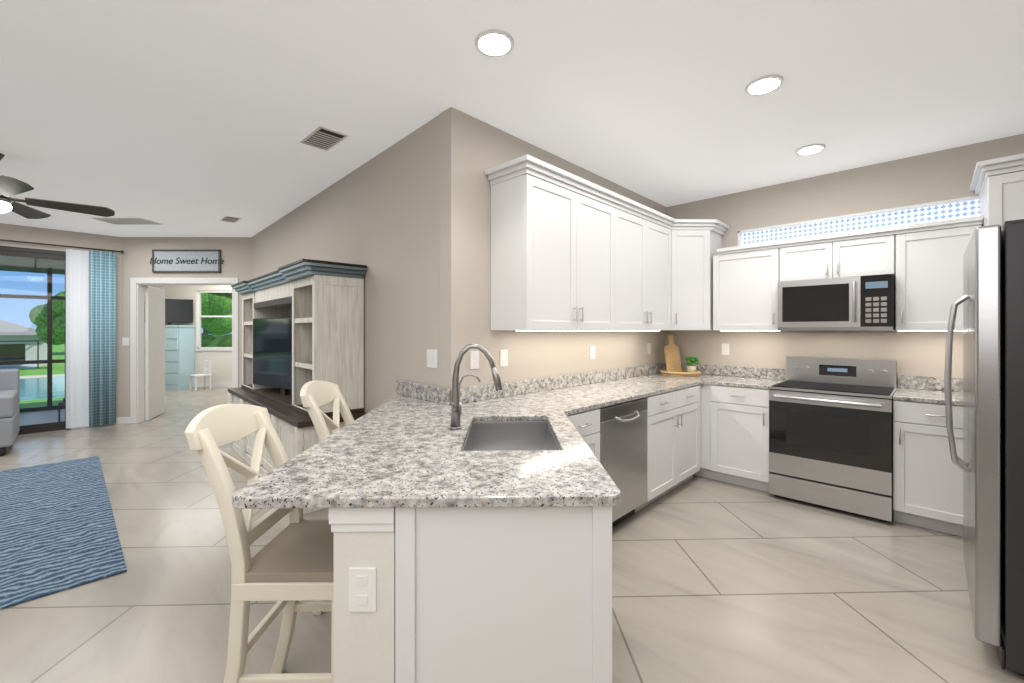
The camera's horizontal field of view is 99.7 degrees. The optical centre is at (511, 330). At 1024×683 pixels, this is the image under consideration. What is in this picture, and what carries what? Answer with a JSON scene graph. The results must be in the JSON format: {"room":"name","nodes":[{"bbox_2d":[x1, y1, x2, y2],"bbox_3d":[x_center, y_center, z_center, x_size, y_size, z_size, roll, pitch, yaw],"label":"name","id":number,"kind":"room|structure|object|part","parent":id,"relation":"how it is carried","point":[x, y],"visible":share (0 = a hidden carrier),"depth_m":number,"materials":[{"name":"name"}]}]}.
{"room":"kitchen","nodes":[
{"label":"kitchen","id":0,"kind":"room"},
{"bbox_2d":[0,223,121,417],"bbox_3d":[-7.230,-0.007,5.001,0.120,2.760,4.230,0,0,44],"label":"wall","id":1,"kind":"structure","parent":0,"point":[43,235],"depth_m":6.11,"materials":[{"name":"paint"}]},
{"bbox_2d":[0,255,64,274],"bbox_3d":[-8.777,-1.252,6.224,3.800,0.250,3.830,0,0,44],"label":"roof","id":2,"kind":"structure","parent":1,"relation":"attached to","point":[16,264],"depth_m":7.36,"materials":[{"name":"grey"}]},
{"bbox_2d":[0,246,70,434],"bbox_3d":[-7.138,0.138,5.099,0.100,2.470,2.700,0,0,44],"label":"door","id":3,"kind":"structure","parent":1,"relation":"in","point":[36,254],"depth_m":5.83,"materials":[{"name":"brown metal"}]},
{"bbox_2d":[0,239,123,252],"bbox_3d":[-6.915,-1.157,5.159,0.108,0.044,3.396,0,0,44],"label":"curtain rod","id":4,"kind":"object","parent":1,"relation":"attached to","point":[121,251],"visible":1,"depth_m":5.89,"materials":[{"name":"grey metal"}]},
{"bbox_2d":[66,249,88,428],"bbox_3d":[-6.058,0.113,6.044,0.038,2.480,0.262,0,0,44],"label":"sheer curtain","id":5,"kind":"object","parent":4,"relation":"hanging from","point":[77,338],"visible":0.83,"depth_m":6.03,"materials":[{"name":"white fabric"}]},
{"bbox_2d":[89,251,115,426],"bbox_3d":[-5.851,0.113,6.176,0.047,2.480,0.282,0,0,44],"label":"curtain","id":6,"kind":"object","parent":4,"relation":"hanging from","point":[102,338],"visible":1,"depth_m":6.16,"materials":[{"name":"blue fabric"}]},
{"bbox_2d":[71,417,129,428],"bbox_3d":[-5.926,1.328,6.237,0.030,0.090,0.623,0,0,44],"label":"baseboard","id":7,"kind":"structure","parent":1,"relation":"attached to","point":[119,420],"depth_m":6.37,"materials":[{"name":"white"}]},
{"bbox_2d":[122,237,251,416],"bbox_3d":[-4.825,-0.007,6.463,2.046,2.760,0.120,0,0,0],"label":"wall","id":8,"kind":"structure","parent":0,"point":[236,254],"depth_m":6.40,"materials":[{"name":"paint"}]},
{"bbox_2d":[122,338,128,345],"bbox_3d":[-5.726,0.163,6.396,0.100,0.120,0.009,0,0,0],"label":"light switch","id":9,"kind":"object","parent":8,"relation":"attached to","point":[125,341],"visible":1,"depth_m":6.39,"materials":[{"name":"white plastic"}]},
{"bbox_2d":[145,285,164,420],"bbox_3d":[-5.685,0.340,6.876,0.655,2.050,0.329,0,0,44],"label":"door","id":10,"kind":"structure","parent":8,"relation":"in","point":[154,351],"depth_m":6.79,"materials":[{"name":"white wood"}]},
{"bbox_2d":[130,278,237,422],"bbox_3d":[-4.852,0.295,6.463,1.590,2.155,0.152,0,0,0],"label":"door frame","id":11,"kind":"structure","parent":8,"relation":"attached to","point":[137,350],"depth_m":6.39,"materials":[{"name":"white wood"}]},
{"bbox_2d":[150,249,223,272],"bbox_3d":[-4.804,-1.027,6.386,1.086,0.340,0.026,0,0,0],"label":"home sign","id":12,"kind":"object","parent":8,"relation":"attached to","point":[185,261],"visible":0.98,"depth_m":6.38,"materials":[{"name":"grey"}]},
{"bbox_2d":[147,285,231,382],"bbox_3d":[-7.852,-0.007,10.561,4.905,2.760,0.120,0,0,0],"label":"wall","id":13,"kind":"structure","parent":0,"point":[221,366],"depth_m":10.50,"materials":[{"name":"paint"}]},
{"bbox_2d":[196,291,231,350],"bbox_3d":[-6.894,-0.247,10.530,1.550,1.460,0.120,0,0,0],"label":"bedroom window","id":14,"kind":"structure","parent":13,"relation":"in","point":[214,348],"depth_m":10.53,"materials":[{"name":"white"}]},
{"bbox_2d":[197,383,231,386],"bbox_3d":[-7.702,1.323,10.495,4.605,0.100,0.012,0,0,0],"label":"baseboard","id":15,"kind":"structure","parent":13,"relation":"attached to","point":[216,384],"depth_m":10.49,"materials":[{"name":"white wood"}]},
{"bbox_2d":[252,114,439,412],"bbox_3d":[-2.097,-0.007,4.607,0.140,2.760,5.053,0,0,-43],"label":"wall","id":16,"kind":"structure","parent":0,"point":[378,215],"depth_m":3.29,"materials":[{"name":"paint"}]},
{"bbox_2d":[427,349,437,367],"bbox_3d":[-0.525,0.183,2.826,0.008,0.120,0.120,0,0,-43],"label":"electrical outlet","id":17,"kind":"object","parent":16,"relation":"attached to","point":[432,358],"depth_m":2.82,"materials":[{"name":"white plastic"}]},
{"bbox_2d":[334,531,394,682],"bbox_3d":[-0.428,0.932,1.966,0.170,0.882,1.500,0,0,-1],"label":"wall","id":18,"kind":"structure","parent":0,"point":[364,647],"depth_m":1.22,"materials":[{"name":"paint"}]},
{"bbox_2d":[329,508,394,531],"bbox_3d":[-0.475,0.932,1.867,1.126,0.881,1.004,0,0,44],"label":"trim","id":19,"kind":"structure","parent":18,"relation":"attached to","point":[361,519],"depth_m":1.21,"materials":[{"name":"white wood"}]},
{"bbox_2d":[349,568,375,611],"bbox_3d":[-0.420,0.728,1.212,0.075,0.120,0.008,0,0,-1],"label":"outlet","id":20,"kind":"object","parent":18,"relation":"attached to","point":[362,589],"visible":1,"depth_m":1.21,"materials":[{"name":"white plastic"}]},
{"bbox_2d":[0,387,1023,682],"bbox_3d":[-4.129,1.433,5.628,15.900,0.120,9.450,0,0,44],"label":"floor","id":21,"kind":"structure","parent":0,"point":[716,581],"depth_m":2.24,"materials":[{"name":"tile"}]},
{"bbox_2d":[0,369,19,455],"bbox_3d":[-6.149,0.923,4.732,0.950,0.900,0.950,0,0,44],"label":"sofa","id":22,"kind":"object","parent":21,"relation":"on","point":[9,404],"visible":1,"depth_m":4.80,"materials":[{"name":"grey fabric"}]},
{"bbox_2d":[0,266,64,412],"bbox_3d":[-9.111,0.131,6.548,0.070,2.515,3.830,0,0,44],"label":"cage","id":23,"kind":"object","parent":21,"relation":"on","point":[49,338],"depth_m":7.54,"materials":[{"name":"brown metal"}]},
{"bbox_2d":[58,398,64,421],"bbox_3d":[-6.720,1.200,6.505,0.160,0.374,0.160,0,0,44],"label":"lantern","id":24,"kind":"object","parent":21,"relation":"on","point":[60,403],"depth_m":6.40,"materials":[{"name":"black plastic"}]},
{"bbox_2d":[0,456,126,609],"bbox_3d":[-4.209,1.367,2.674,3.200,0.012,2.500,0,0,44],"label":"rug","id":25,"kind":"object","parent":21,"relation":"on","point":[58,531],"visible":0.96,"depth_m":2.92,"materials":[{"name":"blue fabric"}]},
{"bbox_2d":[165,299,195,389],"bbox_3d":[-8.159,0.312,10.221,0.960,2.121,0.530,0,0,0],"label":"dresser","id":26,"kind":"object","parent":21,"relation":"on","point":[179,354],"visible":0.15,"depth_m":10.15,"materials":[{"name":"teal wood"}]},
{"bbox_2d":[165,299,193,325],"bbox_3d":[-8.115,-0.438,10.223,0.322,0.620,0.888,0,0,44],"label":"tv","id":27,"kind":"object","parent":26,"relation":"on","point":[176,310],"depth_m":10.29,"materials":[{"name":"black plastic"}]},
{"bbox_2d":[189,361,211,390],"bbox_3d":[-7.250,1.043,10.050,0.340,0.660,0.340,0,0,35],"label":"chair","id":28,"kind":"object","parent":21,"relation":"on","point":[205,370],"visible":0.98,"depth_m":10.06,"materials":[{"name":"white wood"}]},
{"bbox_2d":[185,404,333,682],"bbox_3d":[-0.794,0.823,1.543,0.533,1.109,0.416,0,0,-1],"label":"stool","id":29,"kind":"object","parent":21,"relation":"on","point":[289,567],"visible":0.67,"depth_m":1.39,"materials":[{"name":"beige wood"}]},
{"bbox_2d":[228,259,366,513],"bbox_3d":[-2.253,0.420,4.280,2.591,1.905,0.660,0,0,44],"label":"entertainment center","id":30,"kind":"object","parent":21,"relation":"on","point":[302,322],"visible":0.71,"depth_m":3.66,"materials":[{"name":"white wood"}]},
{"bbox_2d":[252,316,320,401],"bbox_3d":[-2.262,0.272,4.299,1.191,0.800,0.277,0,0,44],"label":"tv","id":31,"kind":"object","parent":30,"relation":"on","point":[272,337],"depth_m":4.36,"materials":[{"name":"black plastic"}]},
{"bbox_2d":[300,381,353,614],"bbox_3d":[-0.805,0.823,2.291,0.533,1.109,0.416,0,0,-1],"label":"stool","id":32,"kind":"object","parent":21,"relation":"on","point":[315,396],"visible":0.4,"depth_m":2.26,"materials":[{"name":"beige wood"}]},
{"bbox_2d":[395,629,399,682],"bbox_3d":[-0.318,0.931,1.878,1.001,0.883,0.973,0,0,44],"label":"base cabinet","id":33,"kind":"object","parent":21,"relation":"on","point":[397,635],"depth_m":1.21,"materials":[{"name":"white wood"}]},
{"bbox_2d":[400,513,607,682],"bbox_3d":[-0.006,0.932,1.243,0.451,0.882,0.495,0,0,44],"label":"peninsula end panel","id":34,"kind":"object","parent":21,"relation":"on","point":[543,619],"depth_m":1.22,"materials":[{"name":"white wood"}]},
{"bbox_2d":[232,372,783,632],"bbox_3d":[0.521,0.474,2.981,2.146,0.030,4.364,0,0,44],"label":"countertop","id":35,"kind":"structure","parent":34,"relation":"on","point":[475,489],"depth_m":1.48,"materials":[{"name":"grey stone"}]},
{"bbox_2d":[449,344,502,430],"bbox_3d":[-0.217,0.261,2.145,0.429,0.396,0.379,0,0,44],"label":"faucet","id":36,"kind":"object","parent":35,"relation":"on","point":[458,421],"depth_m":2.01,"materials":[{"name":"metal"}]},
{"bbox_2d":[660,369,700,376],"bbox_3d":[1.740,0.435,4.467,0.399,0.046,0.399,0,0,44],"label":"tray","id":37,"kind":"object","parent":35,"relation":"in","point":[684,373],"visible":0.9,"depth_m":4.32,"materials":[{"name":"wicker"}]},
{"bbox_2d":[664,335,681,371],"bbox_3d":[1.703,0.244,4.590,0.170,0.394,0.100,0,0,-12],"label":"cutting board","id":38,"kind":"object","parent":37,"relation":"on","point":[672,356],"visible":0.94,"depth_m":4.57,"materials":[{"name":"brown wood"}]},
{"bbox_2d":[684,356,699,371],"bbox_3d":[1.857,0.353,4.454,0.151,0.178,0.153,0,0,44],"label":"plant","id":39,"kind":"object","parent":37,"relation":"on","point":[691,360],"visible":1,"depth_m":4.42,"materials":[{"name":"green plant"}]},
{"bbox_2d":[598,398,646,526],"bbox_3d":[0.589,0.935,3.145,0.630,0.875,0.616,0,0,44],"label":"dishwasher","id":40,"kind":"object","parent":21,"relation":"on","point":[623,443],"visible":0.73,"depth_m":2.96,"materials":[{"name":"metal"}]},
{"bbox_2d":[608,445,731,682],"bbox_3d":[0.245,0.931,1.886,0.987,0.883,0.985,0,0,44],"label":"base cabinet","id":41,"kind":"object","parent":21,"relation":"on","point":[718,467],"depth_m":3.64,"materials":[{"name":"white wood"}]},
{"bbox_2d":[732,421,769,491],"bbox_3d":[2.185,0.932,3.969,0.472,0.882,0.627,0,0,44],"label":"base cabinet","id":42,"kind":"object","parent":21,"relation":"on","point":[750,455],"depth_m":3.69,"materials":[{"name":"white wood"}]},
{"bbox_2d":[769,356,896,521],"bbox_3d":[2.589,0.805,3.497,0.760,1.135,0.725,0,0,44],"label":"range","id":43,"kind":"object","parent":21,"relation":"on","point":[830,432],"visible":1,"depth_m":3.31,"materials":[{"name":"silver metal"}]},
{"bbox_2d":[893,397,962,536],"bbox_3d":[3.065,0.932,3.115,0.449,0.882,0.627,0,0,44],"label":"base cabinet","id":44,"kind":"object","parent":21,"relation":"on","point":[927,485],"depth_m":2.93,"materials":[{"name":"white wood"}]},
{"bbox_2d":[893,389,962,404],"bbox_3d":[3.064,0.474,3.113,0.449,0.030,0.632,0,0,44],"label":"countertop","id":45,"kind":"structure","parent":44,"relation":"on","point":[908,394],"depth_m":3.05,"materials":[{"name":"grey stone"}]},
{"bbox_2d":[944,219,1023,675],"bbox_3d":[2.469,0.467,1.857,0.859,1.812,0.910,0,0,44],"label":"fridge","id":46,"kind":"object","parent":21,"relation":"on","point":[991,464],"visible":1,"depth_m":1.74,"materials":[{"name":"grey metal"}]},
{"bbox_3d":[2.216,0.423,2.103,0.154,1.700,0.910,0,0,44],"label":"door","id":47,"kind":"part","parent":46,"relation":"part of","materials":[{"name":"metal"}]},
{"bbox_2d":[976,161,1023,230],"bbox_3d":[3.464,0.183,2.728,0.655,2.380,0.627,0,0,44],"label":"upper cabinet","id":48,"kind":"object","parent":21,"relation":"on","point":[1001,191],"depth_m":2.69,"materials":[{"name":"white wood"}]},
{"bbox_2d":[0,0,1023,236],"bbox_3d":[-2.307,-1.437,3.127,9.800,0.100,8.400,0,0,44],"label":"ceiling","id":49,"kind":"structure","parent":0,"point":[189,118],"depth_m":2.50,"materials":[{"name":"white paint"}]},
{"bbox_2d":[0,153,114,218],"bbox_3d":[-4.023,-1.154,3.398,1.366,0.464,1.323,0,0,44],"label":"ceiling fan","id":50,"kind":"object","parent":49,"relation":"hanging from","point":[10,187],"visible":1,"depth_m":3.58,"materials":[{"name":"grey metal"}]},
{"bbox_2d":[92,218,162,224],"bbox_3d":[-4.827,-1.380,5.435,0.652,0.014,0.643,0,0,44],"label":"ceiling vent","id":51,"kind":"object","parent":49,"relation":"in","point":[117,221],"depth_m":5.45,"materials":[{"name":"white plastic"}]},
{"bbox_2d":[220,216,240,222],"bbox_3d":[-3.474,-1.380,5.334,0.330,0.014,0.164,0,0,44],"label":"ceiling vent","id":52,"kind":"object","parent":49,"relation":"in","point":[227,218],"depth_m":5.34,"materials":[{"name":"white plastic"}]},
{"bbox_2d":[300,126,347,150],"bbox_3d":[-1.350,-1.380,3.095,0.374,0.014,0.205,0,0,44],"label":"ceiling vent","id":53,"kind":"object","parent":49,"relation":"in","point":[323,138],"depth_m":3.09,"materials":[{"name":"white plastic"}]},
{"bbox_2d":[475,29,513,56],"bbox_3d":[-0.085,-1.380,2.079,0.189,0.014,0.189,0,0,20],"label":"recessed light","id":54,"kind":"object","parent":49,"relation":"in","point":[494,43],"depth_m":2.06,"materials":[{"name":"white"}]},
{"bbox_2d":[745,74,783,95],"bbox_3d":[1.419,-1.380,2.432,0.189,0.014,0.189,0,0,35],"label":"recessed light","id":55,"kind":"object","parent":49,"relation":"in","point":[765,84],"depth_m":2.42,"materials":[{"name":"white"}]},
{"bbox_2d":[796,144,825,154],"bbox_3d":[2.278,-1.380,3.295,0.189,0.014,0.189,0,0,20],"label":"recessed light","id":56,"kind":"object","parent":49,"relation":"in","point":[813,148],"depth_m":3.27,"materials":[{"name":"white"}]},
{"bbox_2d":[440,107,665,401],"bbox_3d":[0.678,-0.007,3.846,0.120,2.760,3.150,0,0,44],"label":"wall","id":57,"kind":"structure","parent":0,"point":[472,149],"depth_m":2.87,"materials":[{"name":"paint"}]},
{"bbox_2d":[470,351,478,368],"bbox_3d":[-0.243,0.191,2.807,0.007,0.115,0.072,0,0,44],"label":"electrical outlet","id":58,"kind":"object","parent":57,"relation":"attached to","point":[474,355],"depth_m":2.80,"materials":[{"name":"white plastic"}]},
{"bbox_2d":[500,350,507,366],"bbox_3d":[-0.056,0.191,2.999,0.007,0.115,0.072,0,0,44],"label":"electrical outlet","id":59,"kind":"object","parent":57,"relation":"attached to","point":[503,353],"depth_m":2.99,"materials":[{"name":"white plastic"}]},
{"bbox_2d":[488,165,611,330],"bbox_3d":[0.358,-0.504,3.191,0.327,1.005,1.105,0,0,44],"label":"upper cabinet","id":60,"kind":"object","parent":57,"relation":"attached to","point":[551,238],"depth_m":2.88,"materials":[{"name":"white wood"}]},
{"bbox_2d":[452,363,665,404],"bbox_3d":[0.680,0.408,3.744,0.020,0.099,3.007,0,0,44],"label":"backsplash","id":61,"kind":"structure","parent":57,"relation":"attached to","point":[537,385],"depth_m":3.25,"materials":[{"name":"grey stone"}]},
{"bbox_2d":[590,346,594,358],"bbox_3d":[0.706,0.191,3.784,0.007,0.115,0.072,0,0,44],"label":"electrical outlet","id":62,"kind":"object","parent":57,"relation":"attached to","point":[592,348],"depth_m":3.78,"materials":[{"name":"white plastic"}]},
{"bbox_2d":[612,197,675,330],"bbox_3d":[1.077,-0.504,3.902,0.370,1.005,1.154,0,0,44],"label":"upper cabinet","id":63,"kind":"object","parent":57,"relation":"attached to","point":[643,243],"depth_m":3.76,"materials":[{"name":"white wood"}]},
{"bbox_2d":[647,343,650,353],"bbox_3d":[1.441,0.191,4.541,0.007,0.115,0.072,0,0,44],"label":"electrical outlet","id":64,"kind":"object","parent":57,"relation":"attached to","point":[648,344],"depth_m":4.53,"materials":[{"name":"white plastic"}]},
{"bbox_2d":[676,219,723,329],"bbox_3d":[1.714,-0.504,4.398,0.592,1.005,0.668,0,0,44],"label":"upper cabinet","id":65,"kind":"object","parent":57,"relation":"attached to","point":[695,240],"depth_m":4.19,"materials":[{"name":"white wood"}]},
{"bbox_2d":[666,133,1023,387],"bbox_3d":[2.870,-0.007,3.830,3.290,2.760,0.120,0,0,44],"label":"wall","id":66,"kind":"structure","parent":0,"point":[942,175],"depth_m":3.74,"materials":[{"name":"paint"}]},
{"bbox_2d":[722,344,728,354],"bbox_3d":[2.180,0.191,4.411,0.070,0.115,0.006,0,0,44],"label":"electrical outlet","id":67,"kind":"object","parent":66,"relation":"attached to","point":[725,347],"depth_m":4.41,"materials":[{"name":"white plastic"}]},
{"bbox_2d":[712,245,779,330],"bbox_3d":[2.259,-0.377,4.107,0.559,0.750,0.327,0,0,44],"label":"upper cabinet","id":68,"kind":"object","parent":66,"relation":"attached to","point":[744,281],"depth_m":3.98,"materials":[{"name":"white wood"}]},
{"bbox_2d":[681,365,962,392],"bbox_3d":[2.583,0.408,4.007,2.384,0.099,0.020,0,0,44],"label":"backsplash","id":69,"kind":"structure","parent":66,"relation":"attached to","point":[903,381],"depth_m":4.05,"materials":[{"name":"grey stone"}]},
{"bbox_2d":[780,229,895,281],"bbox_3d":[2.734,-0.589,3.646,0.760,0.325,0.327,0,0,44],"label":"upper cabinet","id":70,"kind":"object","parent":66,"relation":"attached to","point":[853,254],"depth_m":3.49,"materials":[{"name":"white wood"}]},
{"bbox_2d":[778,274,895,330],"bbox_3d":[2.687,-0.210,3.598,0.750,0.423,0.443,0,0,44],"label":"microwave","id":71,"kind":"object","parent":70,"relation":"attached to","point":[861,303],"visible":1,"depth_m":3.44,"materials":[{"name":"metal"}]},
{"bbox_2d":[738,195,979,245],"bbox_3d":[2.908,-0.813,3.761,1.720,0.372,0.075,0,0,44],"label":"lattice panel","id":72,"kind":"object","parent":66,"relation":"attached to","point":[964,207],"visible":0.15,"depth_m":3.68,"materials":[{"name":"white"}]},
{"bbox_2d":[895,217,979,330],"bbox_3d":[3.169,-0.377,3.223,0.447,0.750,0.327,0,0,44],"label":"upper cabinet","id":73,"kind":"object","parent":66,"relation":"attached to","point":[929,258],"depth_m":3.13,"materials":[{"name":"white wood"}]},
{"label":"outside","id":74,"kind":"structure","parent":0,"visible":0},
{"bbox_2d":[18,344,64,407],"bbox_3d":[-69.703,2.658,53.292,230.000,2.470,310.000,0,0,44],"label":"ground","id":75,"kind":"structure","parent":74,"point":[57,376],"depth_m":31.77,"materials":[{"name":"green plant"}]},
{"bbox_2d":[0,291,231,368],"bbox_3d":[-44.478,-2.837,34.031,88.450,13.620,95.700,0,0,44],"label":"scenery","id":76,"kind":"object","parent":75,"relation":"on","point":[31,333],"depth_m":44.12,"materials":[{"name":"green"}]}
]}

